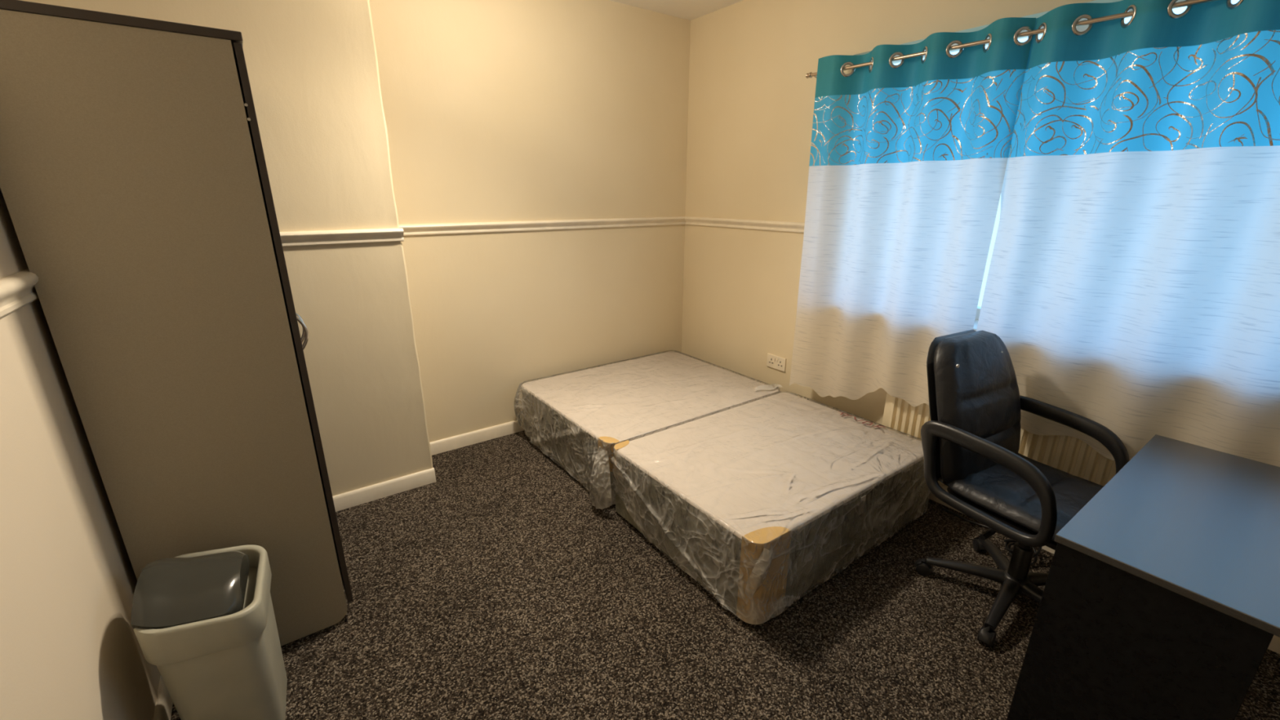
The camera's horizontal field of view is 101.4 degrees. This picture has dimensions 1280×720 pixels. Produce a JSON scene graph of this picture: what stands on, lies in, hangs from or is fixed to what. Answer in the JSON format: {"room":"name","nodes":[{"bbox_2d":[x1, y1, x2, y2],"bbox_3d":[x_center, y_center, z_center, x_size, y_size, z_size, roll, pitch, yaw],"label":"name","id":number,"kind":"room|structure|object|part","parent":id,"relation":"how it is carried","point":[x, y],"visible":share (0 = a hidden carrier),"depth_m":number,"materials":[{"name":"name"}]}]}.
{"room":"bedroom","nodes":[
{"label":"bedroom","id":0,"kind":"room"},
{"bbox_2d":[0,187,160,719],"bbox_3d":[-0.828,0.111,0.292,0.150,2.544,4.570,-12,21,-34],"label":"wall","id":1,"kind":"structure","parent":0,"point":[70,649],"depth_m":1.15,"materials":[{"name":"beige paint"}]},
{"bbox_2d":[0,268,38,318],"bbox_3d":[-0.756,0.110,0.347,0.029,0.068,4.570,-12,21,-34],"label":"trim","id":2,"kind":"structure","parent":1,"relation":"attached to","point":[17,290],"depth_m":1.15,"materials":[{"name":"white wood"}]},
{"bbox_2d":[153,675,173,719],"bbox_3d":[-0.764,1.272,0.711,0.016,0.078,4.570,-12,21,-34],"label":"baseboard","id":3,"kind":"structure","parent":1,"relation":"attached to","point":[163,707],"depth_m":1.52,"materials":[{"name":"white wood"}]},
{"bbox_2d":[20,0,432,496],"bbox_3d":[-1.603,-0.514,2.257,1.026,2.544,0.324,-12,21,-34],"label":"wall","id":4,"kind":"structure","parent":0,"point":[313,69],"depth_m":2.24,"materials":[{"name":"beige paint"}]},
{"bbox_2d":[280,227,404,246],"bbox_3d":[-1.503,-0.486,2.121,1.025,0.058,0.028,-12,21,-34],"label":"trim","id":5,"kind":"structure","parent":4,"relation":"attached to","point":[372,235],"depth_m":2.26,"materials":[{"name":"white wood"}]},
{"bbox_2d":[332,467,435,511],"bbox_3d":[-1.508,0.702,2.503,1.027,0.078,0.016,-12,21,-34],"label":"baseboard","id":6,"kind":"structure","parent":4,"relation":"attached to","point":[342,501],"depth_m":2.64,"materials":[{"name":"white wood"}]},
{"bbox_2d":[368,0,690,442],"bbox_3d":[-0.998,-0.734,2.957,3.167,2.544,0.150,-12,21,-34],"label":"wall","id":7,"kind":"structure","parent":0,"point":[495,110],"depth_m":3.08,"materials":[{"name":"beige paint"}]},
{"bbox_2d":[429,417,524,455],"bbox_3d":[-0.483,0.359,3.591,2.006,0.078,0.016,-12,21,-34],"label":"baseboard","id":8,"kind":"structure","parent":7,"relation":"attached to","point":[460,441],"depth_m":3.22,"materials":[{"name":"white wood"}]},
{"bbox_2d":[399,216,685,235],"bbox_3d":[-0.477,-0.829,3.211,2.006,0.056,0.026,-12,21,-34],"label":"trim","id":9,"kind":"structure","parent":7,"relation":"attached to","point":[505,226],"depth_m":3.09,"materials":[{"name":"white wood"}]},
{"bbox_2d":[609,0,742,20],"bbox_3d":[0.516,-1.451,0.821,3.467,0.120,4.870,-12,21,-34],"label":"ceiling","id":10,"kind":"structure","parent":0,"point":[690,10],"depth_m":3.14,"materials":[{"name":"white paint"}]},
{"bbox_2d":[170,430,1279,719],"bbox_3d":[0.509,1.089,1.626,3.467,0.120,4.870,-12,21,-34],"label":"floor","id":11,"kind":"structure","parent":0,"point":[495,588],"depth_m":1.86,"materials":[{"name":"brown carpet"}]},
{"bbox_2d":[0,0,353,645],"bbox_3d":[-1.439,-0.007,1.784,0.544,1.859,0.763,-12,21,-34],"label":"wardrobe","id":12,"kind":"object","parent":11,"relation":"on","point":[135,184],"visible":0.99,"depth_m":1.38,"materials":[{"name":"grey laminate"}]},
{"bbox_3d":[-1.452,-0.880,1.496,0.508,0.021,0.763,-12,21,-34],"label":"panel","id":13,"kind":"part","parent":12,"relation":"part of","materials":[{"name":"brown laminate"}]},
{"bbox_3d":[-1.147,-0.019,1.758,0.018,1.768,0.375,-12,21,-34],"label":"door","id":14,"kind":"part","parent":12,"relation":"part of","materials":[{"name":"brown laminate"}]},
{"bbox_3d":[-1.263,-0.120,1.941,0.044,0.144,0.009,-12,21,-34],"label":"handle","id":15,"kind":"part","parent":12,"relation":"part of","materials":[{"name":"silver metal"}]},
{"bbox_3d":[-1.210,-0.098,1.871,0.044,0.144,0.009,-12,21,-34],"label":"handle","id":16,"kind":"part","parent":12,"relation":"part of","materials":[{"name":"silver metal"}]},
{"bbox_2d":[130,544,287,719],"bbox_3d":[-1.149,0.786,1.450,0.243,0.556,0.332,-10,20,-30],"label":"bin","id":17,"kind":"object","parent":11,"relation":"on","point":[206,620],"visible":1,"depth_m":1.33,"materials":[{"name":"grey plastic"}]},
{"bbox_2d":[133,544,271,666],"bbox_3d":[-1.148,0.634,1.402,0.243,0.127,0.332,-10,20,-30],"label":"lid","id":18,"kind":"object","parent":17,"relation":"attached to","point":[227,615],"depth_m":1.30,"materials":[{"name":"grey plastic"}]},
{"bbox_2d":[514,350,782,509],"bbox_3d":[0.037,0.321,3.205,1.349,0.387,1.142,-12,21,-34],"label":"base","id":19,"kind":"object","parent":11,"relation":"on","point":[577,418],"visible":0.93,"depth_m":3.02,"materials":[{"name":"grey fabric"}]},
{"bbox_2d":[610,391,930,624],"bbox_3d":[0.631,0.565,2.476,1.290,0.366,0.933,-12,21,-34],"label":"base","id":20,"kind":"object","parent":11,"relation":"on","point":[762,500],"visible":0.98,"depth_m":2.19,"materials":[{"name":"grey fabric"}]},
{"bbox_2d":[941,506,1041,565],"bbox_3d":[1.591,0.735,2.354,0.152,0.113,0.442,-3,18,-11],"label":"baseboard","id":21,"kind":"structure","parent":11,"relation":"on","point":[1007,540],"depth_m":2.24,"materials":[{"name":"white wood"}]},
{"bbox_2d":[914,329,1129,647],"bbox_3d":[1.385,0.445,1.867,0.630,0.966,0.722,-10,20,-29],"label":"office chair","id":22,"kind":"object","parent":11,"relation":"on","point":[971,440],"visible":0.9,"depth_m":1.88,"materials":[{"name":"black leather"}]},
{"bbox_3d":[1.268,0.809,2.043,0.264,0.058,0.054,10,20,28],"label":"leg","id":23,"kind":"part","parent":22,"relation":"part of","materials":[{"name":"black plastic"}]},
{"bbox_3d":[1.279,0.167,1.991,0.496,0.513,0.233,-10,20,-29],"label":"backrest","id":24,"kind":"part","parent":22,"relation":"part of","materials":[{"name":"black leather"}]},
{"bbox_3d":[1.269,0.590,1.842,0.208,0.037,0.022,-8,20,-25],"label":"height lever","id":25,"kind":"part","parent":22,"relation":"part of","materials":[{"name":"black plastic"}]},
{"bbox_3d":[1.144,0.403,1.758,0.033,0.299,0.454,-10,20,-29],"label":"armrest","id":26,"kind":"part","parent":22,"relation":"part of","materials":[{"name":"black plastic"}]},
{"bbox_3d":[1.442,0.786,2.116,0.054,0.058,0.264,4,18,11],"label":"leg","id":27,"kind":"part","parent":22,"relation":"part of","materials":[{"name":"black plastic"}]},
{"bbox_3d":[1.288,0.867,1.863,0.264,0.058,0.054,-15,23,-40],"label":"leg","id":28,"kind":"part","parent":22,"relation":"part of","materials":[{"name":"black plastic"}]},
{"bbox_3d":[1.410,0.475,1.850,0.464,0.108,0.475,-10,20,-29],"label":"seat","id":29,"kind":"part","parent":22,"relation":"part of","materials":[{"name":"black leather"}]},
{"bbox_3d":[1.474,0.879,1.825,0.054,0.058,0.264,-8,19,-23],"label":"leg","id":30,"kind":"part","parent":22,"relation":"part of","materials":[{"name":"black plastic"}]},
{"bbox_3d":[1.569,0.829,1.982,0.264,0.058,0.054,-2,18,-6],"label":"leg","id":31,"kind":"part","parent":22,"relation":"part of","materials":[{"name":"black plastic"}]},
{"bbox_3d":[1.601,0.324,2.010,0.033,0.299,0.454,-10,20,-29],"label":"armrest","id":32,"kind":"part","parent":22,"relation":"part of","materials":[{"name":"black plastic"}]},
{"bbox_2d":[1006,434,1279,719],"bbox_3d":[1.456,0.728,1.364,0.894,0.730,0.499,-12,21,-34],"label":"desk","id":33,"kind":"object","parent":11,"relation":"on","point":[1160,600],"visible":1,"depth_m":1.16,"materials":[{"name":"black wood"}]},
{"bbox_3d":[1.058,0.794,1.185,0.018,0.712,0.326,-12,21,-34],"label":"panel","id":34,"kind":"part","parent":33,"relation":"part of","materials":[{"name":"black wood"}]},
{"bbox_2d":[681,0,1122,426],"bbox_3d":[1.736,-0.475,2.163,0.270,2.544,4.720,-12,21,-34],"label":"wall","id":35,"kind":"structure","parent":0,"point":[751,98],"depth_m":3.17,"materials":[{"name":"beige paint"}]},
{"bbox_2d":[684,216,804,232],"bbox_3d":[0.683,-0.853,3.295,0.026,0.056,1.210,-12,21,-34],"label":"trim","id":36,"kind":"structure","parent":35,"relation":"attached to","point":[797,227],"depth_m":3.29,"materials":[{"name":"white wood"}]},
{"bbox_2d":[766,353,786,371],"bbox_3d":[0.863,0.016,3.320,0.014,0.086,0.146,-12,21,-34],"label":"wall socket","id":37,"kind":"object","parent":35,"relation":"attached to","point":[775,362],"visible":1,"depth_m":3.31,"materials":[{"name":"beige plastic"}]},
{"bbox_2d":[881,392,1115,486],"bbox_3d":[1.780,0.497,2.079,0.090,0.740,1.763,-12,21,-34],"label":"radiator","id":38,"kind":"object","parent":35,"relation":"attached to","point":[1072,455],"visible":0.08,"depth_m":2.13,"materials":[{"name":"beige metal"}]},
{"bbox_2d":[805,0,1217,78],"bbox_3d":[1.659,-1.101,1.693,0.162,0.083,2.595,-12,21,-34],"label":"curtain rod","id":39,"kind":"object","parent":35,"relation":"attached to","point":[1188,2],"visible":0.66,"depth_m":1.89,"materials":[{"name":"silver metal"}]},
{"bbox_2d":[789,17,1035,406],"bbox_3d":[1.157,-0.542,2.477,0.084,1.716,0.886,-12,21,-34],"label":"curtain","id":40,"kind":"object","parent":39,"relation":"hanging from","point":[908,158],"visible":0.94,"depth_m":2.40,"materials":[{"name":"teal fabric"}]},
{"bbox_2d":[976,0,1279,466],"bbox_3d":[1.864,-0.320,1.530,0.085,1.539,1.558,-12,21,-34],"label":"curtain","id":41,"kind":"object","parent":39,"relation":"hanging from","point":[1132,289],"visible":0.91,"depth_m":1.74,"materials":[{"name":"teal fabric"}]},
{"bbox_2d":[870,0,1185,330],"bbox_3d":[1.814,-0.618,1.833,0.265,1.235,2.490,-12,21,-34],"label":"window","id":42,"kind":"structure","parent":35,"relation":"in","point":[1080,28],"depth_m":2.31,"materials":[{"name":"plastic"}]},
{"bbox_3d":[1.788,-0.035,1.999,0.205,0.024,2.488,-12,21,-34],"label":"sill","id":43,"kind":"part","parent":42,"relation":"part of","materials":[{"name":"white plastic"}]},
{"bbox_2d":[927,482,1279,653],"bbox_3d":[1.662,0.733,2.394,0.016,0.100,4.570,-12,21,-34],"label":"baseboard","id":44,"kind":"structure","parent":35,"relation":"attached to","point":[1274,646],"depth_m":2.25,"materials":[{"name":"white wood"}]}
]}

